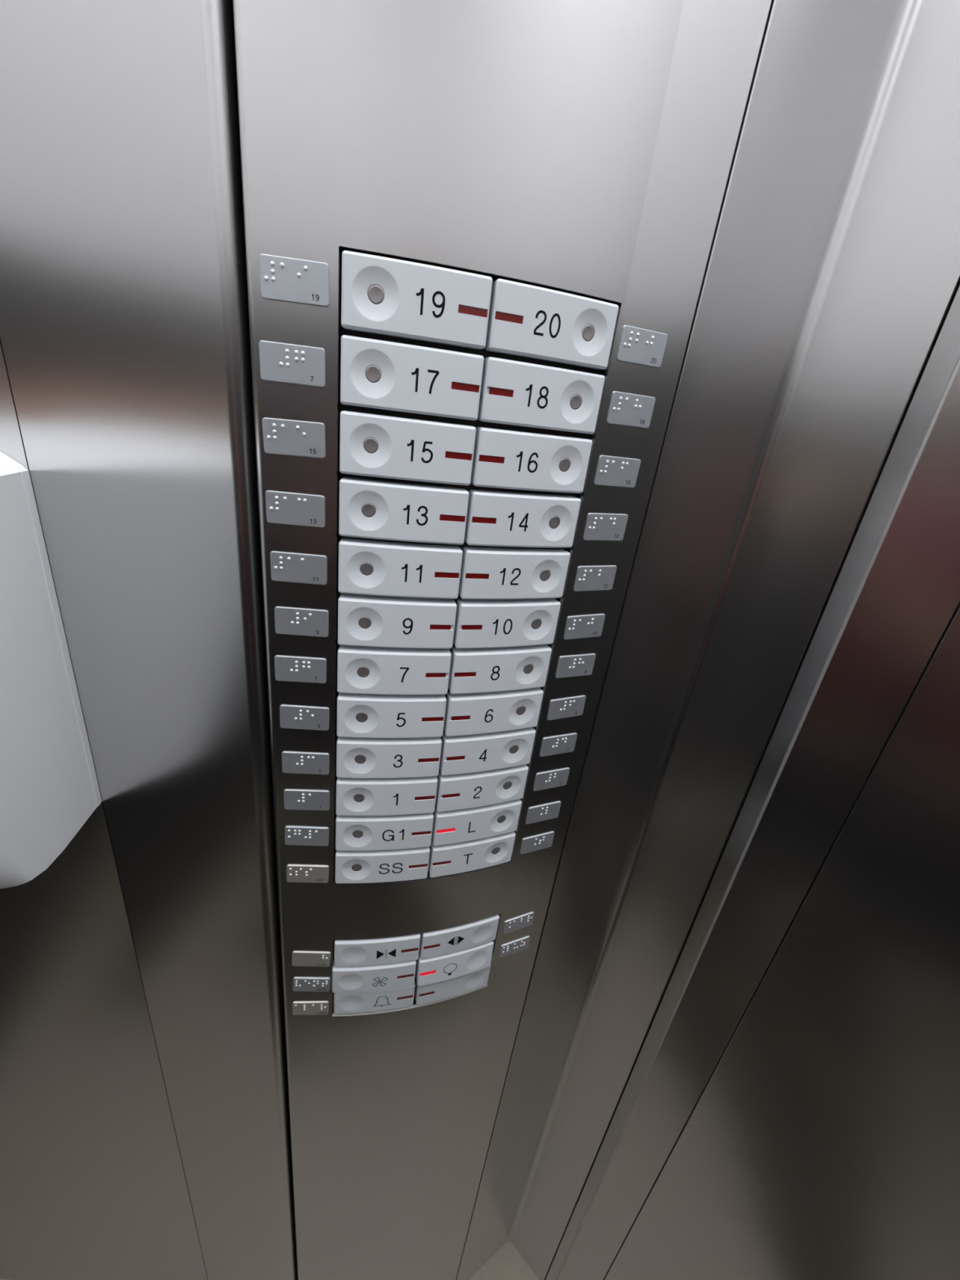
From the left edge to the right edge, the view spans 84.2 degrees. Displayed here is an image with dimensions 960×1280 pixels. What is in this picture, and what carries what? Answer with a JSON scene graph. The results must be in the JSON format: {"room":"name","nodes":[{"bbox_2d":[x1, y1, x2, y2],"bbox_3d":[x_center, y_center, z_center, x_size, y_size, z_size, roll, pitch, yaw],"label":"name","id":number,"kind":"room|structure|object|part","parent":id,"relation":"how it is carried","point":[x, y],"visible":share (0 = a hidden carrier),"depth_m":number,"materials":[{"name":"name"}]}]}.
{"room":"elevator interior","nodes":[
{"label":"elevator interior","id":0,"kind":"room"},
{"bbox_2d":[0,337,208,1279],"bbox_3d":[-0.550,-0.071,0.346,0.552,2.400,0.002,7,24,0],"label":"wall","id":1,"kind":"structure","parent":0,"point":[93,1183],"depth_m":0.60,"materials":[{"name":"metal"}]},
{"bbox_2d":[0,450,102,888],"bbox_3d":[-0.357,0.036,0.276,0.195,0.268,0.193,7,24,0],"label":"wall dispenser","id":2,"kind":"object","parent":1,"relation":"attached to","point":[49,786],"visible":1,"depth_m":0.33,"materials":[{"name":"white plastic"}]},
{"bbox_2d":[0,0,297,1279],"bbox_3d":[-0.205,-0.019,0.332,0.147,2.400,0.017,10,24,6],"label":"wall","id":3,"kind":"structure","parent":0,"point":[125,325],"depth_m":0.30,"materials":[{"name":"metal"}]},
{"bbox_2d":[0,1204,577,1279],"bbox_3d":[-0.169,1.323,0.342,1.892,0.024,1.564,12,25,9],"label":"floor","id":4,"kind":"structure","parent":0,"point":[507,1264],"depth_m":0.91,"materials":[{"name":"stone"}]},
{"bbox_2d":[232,0,771,1279],"bbox_3d":[-0.015,-0.001,0.347,0.234,2.400,0.034,0,25,-17],"label":"control panel","id":5,"kind":"object","parent":4,"relation":"on","point":[581,148],"depth_m":0.29,"materials":[{"name":"metal"}]},
{"bbox_2d":[258,340,325,386],"bbox_3d":[-0.091,-0.133,0.257,0.031,0.017,0.002,4,25,-8],"label":"plate","id":6,"kind":"object","parent":5,"relation":"attached to","point":[282,362],"visible":1,"depth_m":0.26,"materials":[{"name":"silver metal"}]},
{"bbox_2d":[262,417,325,457],"bbox_3d":[-0.095,-0.103,0.271,0.031,0.018,0.002,4,25,-8],"label":"plate","id":7,"kind":"object","parent":5,"relation":"attached to","point":[281,437],"visible":1,"depth_m":0.27,"materials":[{"name":"silver metal"}]},
{"bbox_2d":[258,253,329,306],"bbox_3d":[-0.085,-0.164,0.243,0.031,0.018,0.002,4,25,-8],"label":"plate","id":8,"kind":"object","parent":5,"relation":"attached to","point":[287,279],"visible":1,"depth_m":0.24,"materials":[{"name":"silver metal"}]},
{"bbox_2d":[265,490,324,527],"bbox_3d":[-0.099,-0.070,0.286,0.031,0.017,0.002,4,25,-8],"label":"plate","id":9,"kind":"object","parent":5,"relation":"attached to","point":[282,508],"visible":1,"depth_m":0.29,"materials":[{"name":"silver metal"}]},
{"bbox_2d":[270,551,326,584],"bbox_3d":[-0.102,-0.040,0.299,0.030,0.017,0.002,4,25,-8],"label":"plate","id":10,"kind":"object","parent":5,"relation":"attached to","point":[293,567],"visible":1,"depth_m":0.30,"materials":[{"name":"silver metal"}]},
{"bbox_2d":[274,655,326,683],"bbox_3d":[-0.110,0.018,0.326,0.030,0.017,0.002,4,25,-8],"label":"plate","id":11,"kind":"object","parent":5,"relation":"attached to","point":[288,668],"visible":1,"depth_m":0.33,"materials":[{"name":"silver metal"}]},
{"bbox_2d":[274,606,328,637],"bbox_3d":[-0.105,-0.010,0.313,0.030,0.017,0.002,4,25,-8],"label":"plate","id":12,"kind":"object","parent":5,"relation":"attached to","point":[288,620],"visible":1,"depth_m":0.31,"materials":[{"name":"silver metal"}]},
{"bbox_2d":[280,704,328,730],"bbox_3d":[-0.113,0.050,0.341,0.031,0.018,0.002,4,25,-8],"label":"plate","id":13,"kind":"object","parent":5,"relation":"attached to","point":[293,717],"visible":1,"depth_m":0.34,"materials":[{"name":"silver metal"}]},
{"bbox_2d":[281,751,328,774],"bbox_3d":[-0.117,0.083,0.356,0.031,0.017,0.002,4,25,-8],"label":"plate","id":14,"kind":"object","parent":5,"relation":"attached to","point":[298,762],"visible":1,"depth_m":0.35,"materials":[{"name":"silver metal"}]},
{"bbox_2d":[284,826,328,846],"bbox_3d":[-0.125,0.141,0.382,0.031,0.018,0.002,4,25,-8],"label":"plate","id":15,"kind":"object","parent":5,"relation":"attached to","point":[294,835],"visible":1,"depth_m":0.38,"materials":[{"name":"silver metal"}]},
{"bbox_2d":[284,789,329,810],"bbox_3d":[-0.120,0.111,0.369,0.030,0.017,0.002,4,25,-8],"label":"plate","id":16,"kind":"object","parent":5,"relation":"attached to","point":[294,799],"visible":1,"depth_m":0.37,"materials":[{"name":"silver metal"}]},
{"bbox_2d":[286,864,328,883],"bbox_3d":[-0.129,0.175,0.398,0.031,0.018,0.002,4,25,-8],"label":"plate","id":17,"kind":"object","parent":5,"relation":"attached to","point":[295,873],"visible":1,"depth_m":0.40,"materials":[{"name":"silver metal"}]},
{"bbox_2d":[292,1001,328,1015],"bbox_3d":[-0.148,0.322,0.465,0.031,0.018,0.002,4,25,-8],"label":"plate","id":18,"kind":"object","parent":5,"relation":"attached to","point":[298,1007],"visible":1,"depth_m":0.46,"materials":[{"name":"silver metal"}]},
{"bbox_2d":[291,951,330,966],"bbox_3d":[-0.139,0.263,0.438,0.031,0.019,0.002,4,25,-8],"label":"plate","id":19,"kind":"object","parent":5,"relation":"attached to","point":[299,958],"visible":1,"depth_m":0.44,"materials":[{"name":"silver metal"}]},
{"bbox_2d":[293,977,330,991],"bbox_3d":[-0.143,0.293,0.452,0.031,0.019,0.002,4,25,-8],"label":"plate","id":20,"kind":"object","parent":5,"relation":"attached to","point":[308,984],"visible":1,"depth_m":0.45,"materials":[{"name":"silver metal"}]},
{"bbox_3d":[-0.091,0.289,0.460,0.070,0.031,0.011,2,25,-12],"label":"control button","id":21,"kind":"part","parent":5,"relation":"part of","materials":[{"name":"white plastic"}]},
{"bbox_3d":[-0.094,0.318,0.475,0.070,0.031,0.011,2,25,-12],"label":"control button","id":22,"kind":"part","parent":5,"relation":"part of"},
{"bbox_3d":[-0.086,0.260,0.448,0.070,0.031,0.011,2,25,-12],"label":"control button","id":23,"kind":"part","parent":5,"relation":"part of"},
{"bbox_3d":[-0.075,0.172,0.408,0.070,0.031,0.011,2,25,-12],"label":"floor button","id":24,"kind":"part","parent":5,"relation":"part of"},
{"bbox_3d":[-0.071,0.141,0.394,0.070,0.031,0.011,2,25,-12],"label":"floor button","id":25,"kind":"part","parent":5,"relation":"part of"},
{"bbox_3d":[-0.067,0.111,0.381,0.070,0.031,0.011,2,25,-12],"label":"floor button","id":26,"kind":"part","parent":5,"relation":"part of","materials":[{"name":"white plastic"}]},
{"bbox_3d":[-0.063,0.081,0.367,0.070,0.031,0.011,2,25,-12],"label":"floor button","id":27,"kind":"part","parent":5,"relation":"part of","materials":[{"name":"white plastic"}]},
{"bbox_3d":[-0.059,0.050,0.353,0.070,0.031,0.011,2,25,-12],"label":"floor button","id":28,"kind":"part","parent":5,"relation":"part of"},
{"bbox_3d":[-0.054,0.020,0.339,0.070,0.031,0.011,2,25,-12],"label":"floor button","id":29,"kind":"part","parent":5,"relation":"part of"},
{"bbox_3d":[-0.051,-0.011,0.325,0.070,0.031,0.011,2,25,-12],"label":"floor button","id":30,"kind":"part","parent":5,"relation":"part of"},
{"bbox_3d":[-0.046,-0.041,0.311,0.070,0.031,0.011,2,25,-12],"label":"floor button","id":31,"kind":"part","parent":5,"relation":"part of","materials":[{"name":"white plastic"}]},
{"bbox_3d":[-0.042,-0.071,0.298,0.070,0.031,0.011,2,25,-12],"label":"floor button","id":32,"kind":"part","parent":5,"relation":"part of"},
{"bbox_2d":[396,995,413,999],"bbox_3d":[-0.067,0.320,0.477,0.014,0.004,0.002,0,25,-15],"label":"indicator light","id":33,"kind":"object","parent":5,"relation":"on","point":[398,997],"depth_m":0.48,"materials":[{"name":"red plastic"}]},
{"bbox_2d":[397,973,413,978],"bbox_3d":[-0.065,0.292,0.463,0.014,0.004,0.002,0,25,-15],"label":"indicator light","id":34,"kind":"object","parent":5,"relation":"on","point":[399,975],"depth_m":0.46,"materials":[{"name":"red plastic"}]},
{"bbox_3d":[-0.038,-0.102,0.284,0.070,0.031,0.011,2,25,-12],"label":"floor button","id":35,"kind":"part","parent":5,"relation":"part of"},
{"bbox_2d":[400,947,417,952],"bbox_3d":[-0.060,0.262,0.451,0.014,0.004,0.002,0,25,-15],"label":"indicator light","id":36,"kind":"object","parent":5,"relation":"on","point":[402,949],"depth_m":0.45,"materials":[{"name":"red plastic"}]},
{"bbox_3d":[-0.034,-0.132,0.270,0.070,0.031,0.011,2,25,-12],"label":"floor button","id":37,"kind":"part","parent":5,"relation":"part of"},
{"bbox_3d":[-0.030,-0.163,0.256,0.070,0.031,0.011,2,25,-12],"label":"floor button","id":38,"kind":"part","parent":5,"relation":"part of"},
{"bbox_2d":[408,863,427,868],"bbox_3d":[-0.048,0.174,0.411,0.015,0.003,0.002,0,25,-15],"label":"indicator light","id":39,"kind":"object","parent":5,"relation":"on","point":[411,865],"depth_m":0.41,"materials":[{"name":"red plastic"}]},
{"bbox_2d":[411,831,431,835],"bbox_3d":[-0.044,0.144,0.397,0.015,0.003,0.002,0,25,-15],"label":"indicator light","id":40,"kind":"object","parent":5,"relation":"on","point":[413,833],"depth_m":0.40,"materials":[{"name":"red plastic"}]},
{"bbox_2d":[414,795,435,799],"bbox_3d":[-0.040,0.113,0.383,0.015,0.003,0.002,0,25,-15],"label":"indicator light","id":41,"kind":"object","parent":5,"relation":"on","point":[416,797],"depth_m":0.38,"materials":[{"name":"red plastic"}]},
{"bbox_2d":[418,991,434,996],"bbox_3d":[-0.049,0.320,0.483,0.014,0.004,0.002,-1,26,-18],"label":"indicator light","id":42,"kind":"object","parent":5,"relation":"on","point":[421,993],"depth_m":0.48,"materials":[{"name":"red plastic"}]},
{"bbox_2d":[419,969,435,976],"bbox_3d":[-0.046,0.292,0.467,0.014,0.004,0.002,0,21,-17],"label":"indicator light","id":43,"kind":"object","parent":5,"relation":"on","point":[433,971],"depth_m":0.47,"materials":[{"name":"red plastic"}]},
{"bbox_2d":[417,757,439,762],"bbox_3d":[-0.036,0.083,0.369,0.015,0.003,0.002,0,25,-15],"label":"indicator light","id":44,"kind":"object","parent":5,"relation":"on","point":[420,759],"depth_m":0.37,"materials":[{"name":"red plastic"}]},
{"bbox_2d":[423,943,439,949],"bbox_3d":[-0.042,0.262,0.456,0.014,0.004,0.002,-1,26,-18],"label":"indicator light","id":45,"kind":"object","parent":5,"relation":"on","point":[426,946],"depth_m":0.46,"materials":[{"name":"red plastic"}]},
{"bbox_2d":[422,716,443,721],"bbox_3d":[-0.032,0.052,0.355,0.015,0.003,0.002,0,25,-15],"label":"indicator light","id":46,"kind":"object","parent":5,"relation":"on","point":[424,718],"depth_m":0.35,"materials":[{"name":"red plastic"}]},
{"bbox_2d":[425,672,445,677],"bbox_3d":[-0.029,0.022,0.342,0.013,0.003,0.002,1,25,-15],"label":"indicator light","id":47,"kind":"object","parent":5,"relation":"on","point":[427,674],"depth_m":0.34,"materials":[{"name":"red plastic"}]},
{"bbox_2d":[430,624,451,629],"bbox_3d":[-0.025,-0.008,0.328,0.013,0.003,0.002,1,25,-15],"label":"indicator light","id":48,"kind":"object","parent":5,"relation":"on","point":[432,626],"depth_m":0.33,"materials":[{"name":"red plastic"}]},
{"bbox_2d":[432,860,451,866],"bbox_3d":[-0.030,0.174,0.416,0.015,0.003,0.002,-1,26,-18],"label":"indicator light","id":49,"kind":"object","parent":5,"relation":"on","point":[435,863],"depth_m":0.42,"materials":[{"name":"red plastic"}]},
{"bbox_2d":[435,827,455,833],"bbox_3d":[-0.026,0.143,0.402,0.015,0.003,0.002,-1,26,-18],"label":"indicator light","id":50,"kind":"object","parent":5,"relation":"on","point":[438,830],"depth_m":0.40,"materials":[{"name":"red plastic"}]},
{"bbox_2d":[434,572,458,577],"bbox_3d":[-0.020,-0.039,0.314,0.015,0.003,0.002,0,25,-15],"label":"indicator light","id":51,"kind":"object","parent":5,"relation":"on","point":[437,575],"depth_m":0.31,"materials":[{"name":"red plastic"}]},
{"bbox_2d":[442,793,459,798],"bbox_3d":[-0.021,0.113,0.389,0.013,0.003,0.002,-1,26,-18],"label":"indicator light","id":52,"kind":"object","parent":5,"relation":"on","point":[444,795],"depth_m":0.39,"materials":[{"name":"red plastic"}]},
{"bbox_2d":[439,514,465,521],"bbox_3d":[-0.016,-0.069,0.300,0.015,0.003,0.002,0,25,-15],"label":"indicator light","id":53,"kind":"object","parent":5,"relation":"on","point":[442,517],"depth_m":0.30,"materials":[{"name":"red plastic"}]},
{"bbox_3d":[-0.025,0.318,0.495,0.070,0.031,0.011,-3,26,-21],"label":"control button","id":54,"kind":"part","parent":5,"relation":"part of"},
{"bbox_3d":[-0.022,0.290,0.480,0.070,0.032,0.013,-2,26,-21],"label":"control button","id":55,"kind":"part","parent":5,"relation":"part of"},
{"bbox_2d":[446,755,465,760],"bbox_3d":[-0.017,0.083,0.375,0.013,0.003,0.002,-1,26,-18],"label":"indicator light","id":56,"kind":"object","parent":5,"relation":"on","point":[448,757],"depth_m":0.37,"materials":[{"name":"red plastic"}]},
{"bbox_2d":[444,451,471,460],"bbox_3d":[-0.012,-0.099,0.286,0.015,0.003,0.002,0,25,-15],"label":"indicator light","id":57,"kind":"object","parent":5,"relation":"on","point":[449,455],"depth_m":0.29,"materials":[{"name":"red plastic"}]},
{"bbox_3d":[-0.018,0.260,0.469,0.070,0.031,0.011,-3,26,-21],"label":"control button","id":58,"kind":"part","parent":5,"relation":"part of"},
{"bbox_2d":[451,715,470,720],"bbox_3d":[-0.013,0.052,0.361,0.013,0.003,0.002,-1,26,-18],"label":"indicator light","id":59,"kind":"object","parent":5,"relation":"on","point":[454,717],"depth_m":0.36,"materials":[{"name":"red plastic"}]},
{"bbox_2d":[453,671,475,676],"bbox_3d":[-0.010,0.022,0.347,0.015,0.003,0.002,-1,26,-18],"label":"indicator light","id":60,"kind":"object","parent":5,"relation":"on","point":[455,673],"depth_m":0.35,"materials":[{"name":"red plastic"}]},
{"bbox_2d":[451,381,479,392],"bbox_3d":[-0.008,-0.130,0.273,0.015,0.003,0.002,0,25,-15],"label":"indicator light","id":61,"kind":"object","parent":5,"relation":"on","point":[456,386],"depth_m":0.27,"materials":[{"name":"red plastic"}]},
{"bbox_3d":[-0.006,0.171,0.428,0.070,0.031,0.011,-3,26,-21],"label":"floor button","id":62,"kind":"part","parent":5,"relation":"part of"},
{"bbox_2d":[462,625,482,629],"bbox_3d":[-0.005,-0.008,0.333,0.013,0.003,0.002,-1,26,-18],"label":"indicator light","id":63,"kind":"object","parent":5,"relation":"on","point":[464,627],"depth_m":0.33,"materials":[{"name":"red plastic"}]},
{"bbox_2d":[457,304,488,317],"bbox_3d":[-0.004,-0.160,0.259,0.015,0.003,0.002,0,25,-15],"label":"indicator light","id":64,"kind":"object","parent":5,"relation":"on","point":[464,310],"depth_m":0.26,"materials":[{"name":"red plastic"}]},
{"bbox_3d":[-0.002,0.141,0.415,0.070,0.031,0.011,-3,26,-21],"label":"floor button","id":65,"kind":"part","parent":5,"relation":"part of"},
{"bbox_2d":[465,573,488,578],"bbox_3d":[-0.002,-0.039,0.319,0.015,0.003,0.002,-1,26,-18],"label":"indicator light","id":66,"kind":"object","parent":5,"relation":"on","point":[468,575],"depth_m":0.32,"materials":[{"name":"red plastic"}]},
{"bbox_3d":[0.002,0.111,0.401,0.070,0.031,0.011,-3,26,-21],"label":"floor button","id":67,"kind":"part","parent":5,"relation":"part of","materials":[{"name":"white plastic"}]},
{"bbox_2d":[471,516,496,524],"bbox_3d":[0.002,-0.069,0.306,0.015,0.003,0.002,-1,26,-18],"label":"indicator light","id":68,"kind":"object","parent":5,"relation":"on","point":[475,520],"depth_m":0.30,"materials":[{"name":"red plastic"}]},
{"bbox_3d":[0.006,0.080,0.387,0.070,0.031,0.011,-3,26,-21],"label":"floor button","id":69,"kind":"part","parent":5,"relation":"part of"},
{"bbox_2d":[478,454,504,463],"bbox_3d":[0.006,-0.099,0.292,0.015,0.003,0.002,-1,26,-18],"label":"indicator light","id":70,"kind":"object","parent":5,"relation":"on","point":[482,459],"depth_m":0.29,"materials":[{"name":"red plastic"}]},
{"bbox_3d":[0.010,0.050,0.373,0.070,0.031,0.011,-3,26,-21],"label":"floor button","id":71,"kind":"part","parent":5,"relation":"part of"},
{"bbox_3d":[0.014,0.020,0.359,0.070,0.031,0.011,-3,26,-21],"label":"floor button","id":72,"kind":"part","parent":5,"relation":"part of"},
{"bbox_2d":[488,386,513,397],"bbox_3d":[0.011,-0.130,0.278,0.013,0.003,0.002,-1,26,-18],"label":"indicator light","id":73,"kind":"object","parent":5,"relation":"on","point":[494,392],"depth_m":0.28,"materials":[{"name":"red plastic"}]},
{"bbox_3d":[0.018,-0.011,0.346,0.070,0.031,0.011,-3,26,-21],"label":"floor button","id":74,"kind":"part","parent":5,"relation":"part of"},
{"bbox_2d":[494,311,523,324],"bbox_3d":[0.014,-0.160,0.264,0.015,0.003,0.002,-1,26,-18],"label":"indicator light","id":75,"kind":"object","parent":5,"relation":"on","point":[500,317],"depth_m":0.26,"materials":[{"name":"red plastic"}]},
{"bbox_3d":[0.022,-0.041,0.332,0.070,0.031,0.011,-3,26,-21],"label":"floor button","id":76,"kind":"part","parent":5,"relation":"part of","materials":[{"name":"white plastic"}]},
{"bbox_2d":[499,936,529,957],"bbox_3d":[0.033,0.291,0.503,0.031,0.018,0.002,-4,27,-23],"label":"plate","id":77,"kind":"object","parent":5,"relation":"attached to","point":[522,944],"visible":1,"depth_m":0.50,"materials":[{"name":"silver metal"}]},
{"bbox_2d":[502,911,533,934],"bbox_3d":[0.036,0.261,0.488,0.031,0.019,0.002,-4,27,-23],"label":"plate","id":78,"kind":"object","parent":5,"relation":"attached to","point":[517,923],"visible":1,"depth_m":0.49,"materials":[{"name":"silver metal"}]},
{"bbox_3d":[0.026,-0.071,0.318,0.070,0.031,0.011,-3,26,-21],"label":"floor button","id":79,"kind":"part","parent":5,"relation":"part of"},
{"bbox_3d":[0.030,-0.102,0.304,0.070,0.031,0.011,-3,26,-21],"label":"floor button","id":80,"kind":"part","parent":5,"relation":"part of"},
{"bbox_2d":[520,831,554,854],"bbox_3d":[0.049,0.172,0.449,0.031,0.018,0.002,-4,27,-23],"label":"plate","id":81,"kind":"object","parent":5,"relation":"attached to","point":[543,841],"visible":1,"depth_m":0.45,"materials":[{"name":"silver metal"}]},
{"bbox_3d":[0.034,-0.132,0.290,0.070,0.031,0.011,-3,26,-21],"label":"floor button","id":82,"kind":"part","parent":5,"relation":"part of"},
{"bbox_2d":[525,800,561,824],"bbox_3d":[0.052,0.142,0.435,0.031,0.017,0.002,-4,27,-23],"label":"plate","id":83,"kind":"object","parent":5,"relation":"attached to","point":[549,811],"visible":1,"depth_m":0.43,"materials":[{"name":"silver metal"}]},
{"bbox_2d":[533,768,569,791],"bbox_3d":[0.057,0.111,0.421,0.030,0.017,0.002,-4,27,-23],"label":"plate","id":84,"kind":"object","parent":5,"relation":"attached to","point":[557,778],"visible":1,"depth_m":0.42,"materials":[{"name":"silver metal"}]},
{"bbox_3d":[0.038,-0.163,0.277,0.070,0.031,0.011,-3,26,-21],"label":"floor button","id":85,"kind":"part","parent":5,"relation":"part of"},
{"bbox_2d":[539,733,577,756],"bbox_3d":[0.061,0.081,0.407,0.030,0.017,0.002,-4,27,-23],"label":"plate","id":86,"kind":"object","parent":5,"relation":"attached to","point":[557,744],"visible":1,"depth_m":0.41,"materials":[{"name":"silver metal"}]},
{"bbox_2d":[546,695,586,719],"bbox_3d":[0.064,0.051,0.393,0.031,0.018,0.002,-4,27,-23],"label":"plate","id":87,"kind":"object","parent":5,"relation":"attached to","point":[558,708],"visible":1,"depth_m":0.39,"materials":[{"name":"silver metal"}]},
{"bbox_2d":[555,653,595,678],"bbox_3d":[0.069,0.019,0.379,0.030,0.017,0.002,-4,27,-23],"label":"plate","id":88,"kind":"object","parent":5,"relation":"attached to","point":[576,665],"visible":1,"depth_m":0.38,"materials":[{"name":"silver metal"}]},
{"bbox_2d":[564,613,604,639],"bbox_3d":[0.072,-0.009,0.366,0.031,0.018,0.002,-4,27,-23],"label":"plate","id":89,"kind":"object","parent":5,"relation":"attached to","point":[588,625],"visible":1,"depth_m":0.37,"materials":[{"name":"silver metal"}]},
{"bbox_2d":[573,565,617,591],"bbox_3d":[0.077,-0.041,0.352,0.031,0.018,0.002,-4,27,-23],"label":"plate","id":90,"kind":"object","parent":5,"relation":"attached to","point":[588,578],"visible":1,"depth_m":0.35,"materials":[{"name":"silver metal"}]},
{"bbox_2d":[583,512,628,540],"bbox_3d":[0.080,-0.071,0.338,0.031,0.017,0.002,-4,27,-23],"label":"plate","id":91,"kind":"object","parent":5,"relation":"attached to","point":[599,526],"visible":1,"depth_m":0.34,"materials":[{"name":"silver metal"}]},
{"bbox_2d":[594,455,640,488],"bbox_3d":[0.084,-0.102,0.324,0.031,0.018,0.002,-4,27,-23],"label":"plate","id":92,"kind":"object","parent":5,"relation":"attached to","point":[612,471],"visible":1,"depth_m":0.32,"materials":[{"name":"silver metal"}]},
{"bbox_2d":[606,391,655,428],"bbox_3d":[0.088,-0.134,0.309,0.030,0.017,0.002,-4,27,-23],"label":"plate","id":93,"kind":"object","parent":5,"relation":"attached to","point":[626,409],"visible":1,"depth_m":0.31,"materials":[{"name":"silver metal"}]},
{"bbox_2d":[617,324,667,368],"bbox_3d":[0.091,-0.163,0.295,0.030,0.017,0.002,-4,27,-23],"label":"plate","id":94,"kind":"object","parent":5,"relation":"attached to","point":[640,346],"visible":1,"depth_m":0.29,"materials":[{"name":"silver metal"}]},
{"bbox_2d":[603,601,959,1279],"bbox_3d":[0.630,0.151,0.201,0.767,2.400,0.013,21,28,28],"label":"elevator door","id":95,"kind":"structure","parent":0,"point":[822,1141],"depth_m":0.49,"materials":[{"name":"metal"}]},
{"bbox_2d":[455,0,959,1279],"bbox_3d":[0.174,-0.006,0.415,0.163,2.400,0.062,0,25,-17],"label":"trim","id":96,"kind":"structure","parent":95,"relation":"attached to","point":[831,281],"depth_m":0.38,"materials":[{"name":"metal"}]},
{"bbox_2d":[545,284,959,1279],"bbox_3d":[0.281,0.018,0.393,0.070,2.400,0.020,21,27,27],"label":"trim","id":97,"kind":"structure","parent":95,"relation":"attached to","point":[909,595],"depth_m":0.43,"materials":[{"name":"metal"}]}
]}

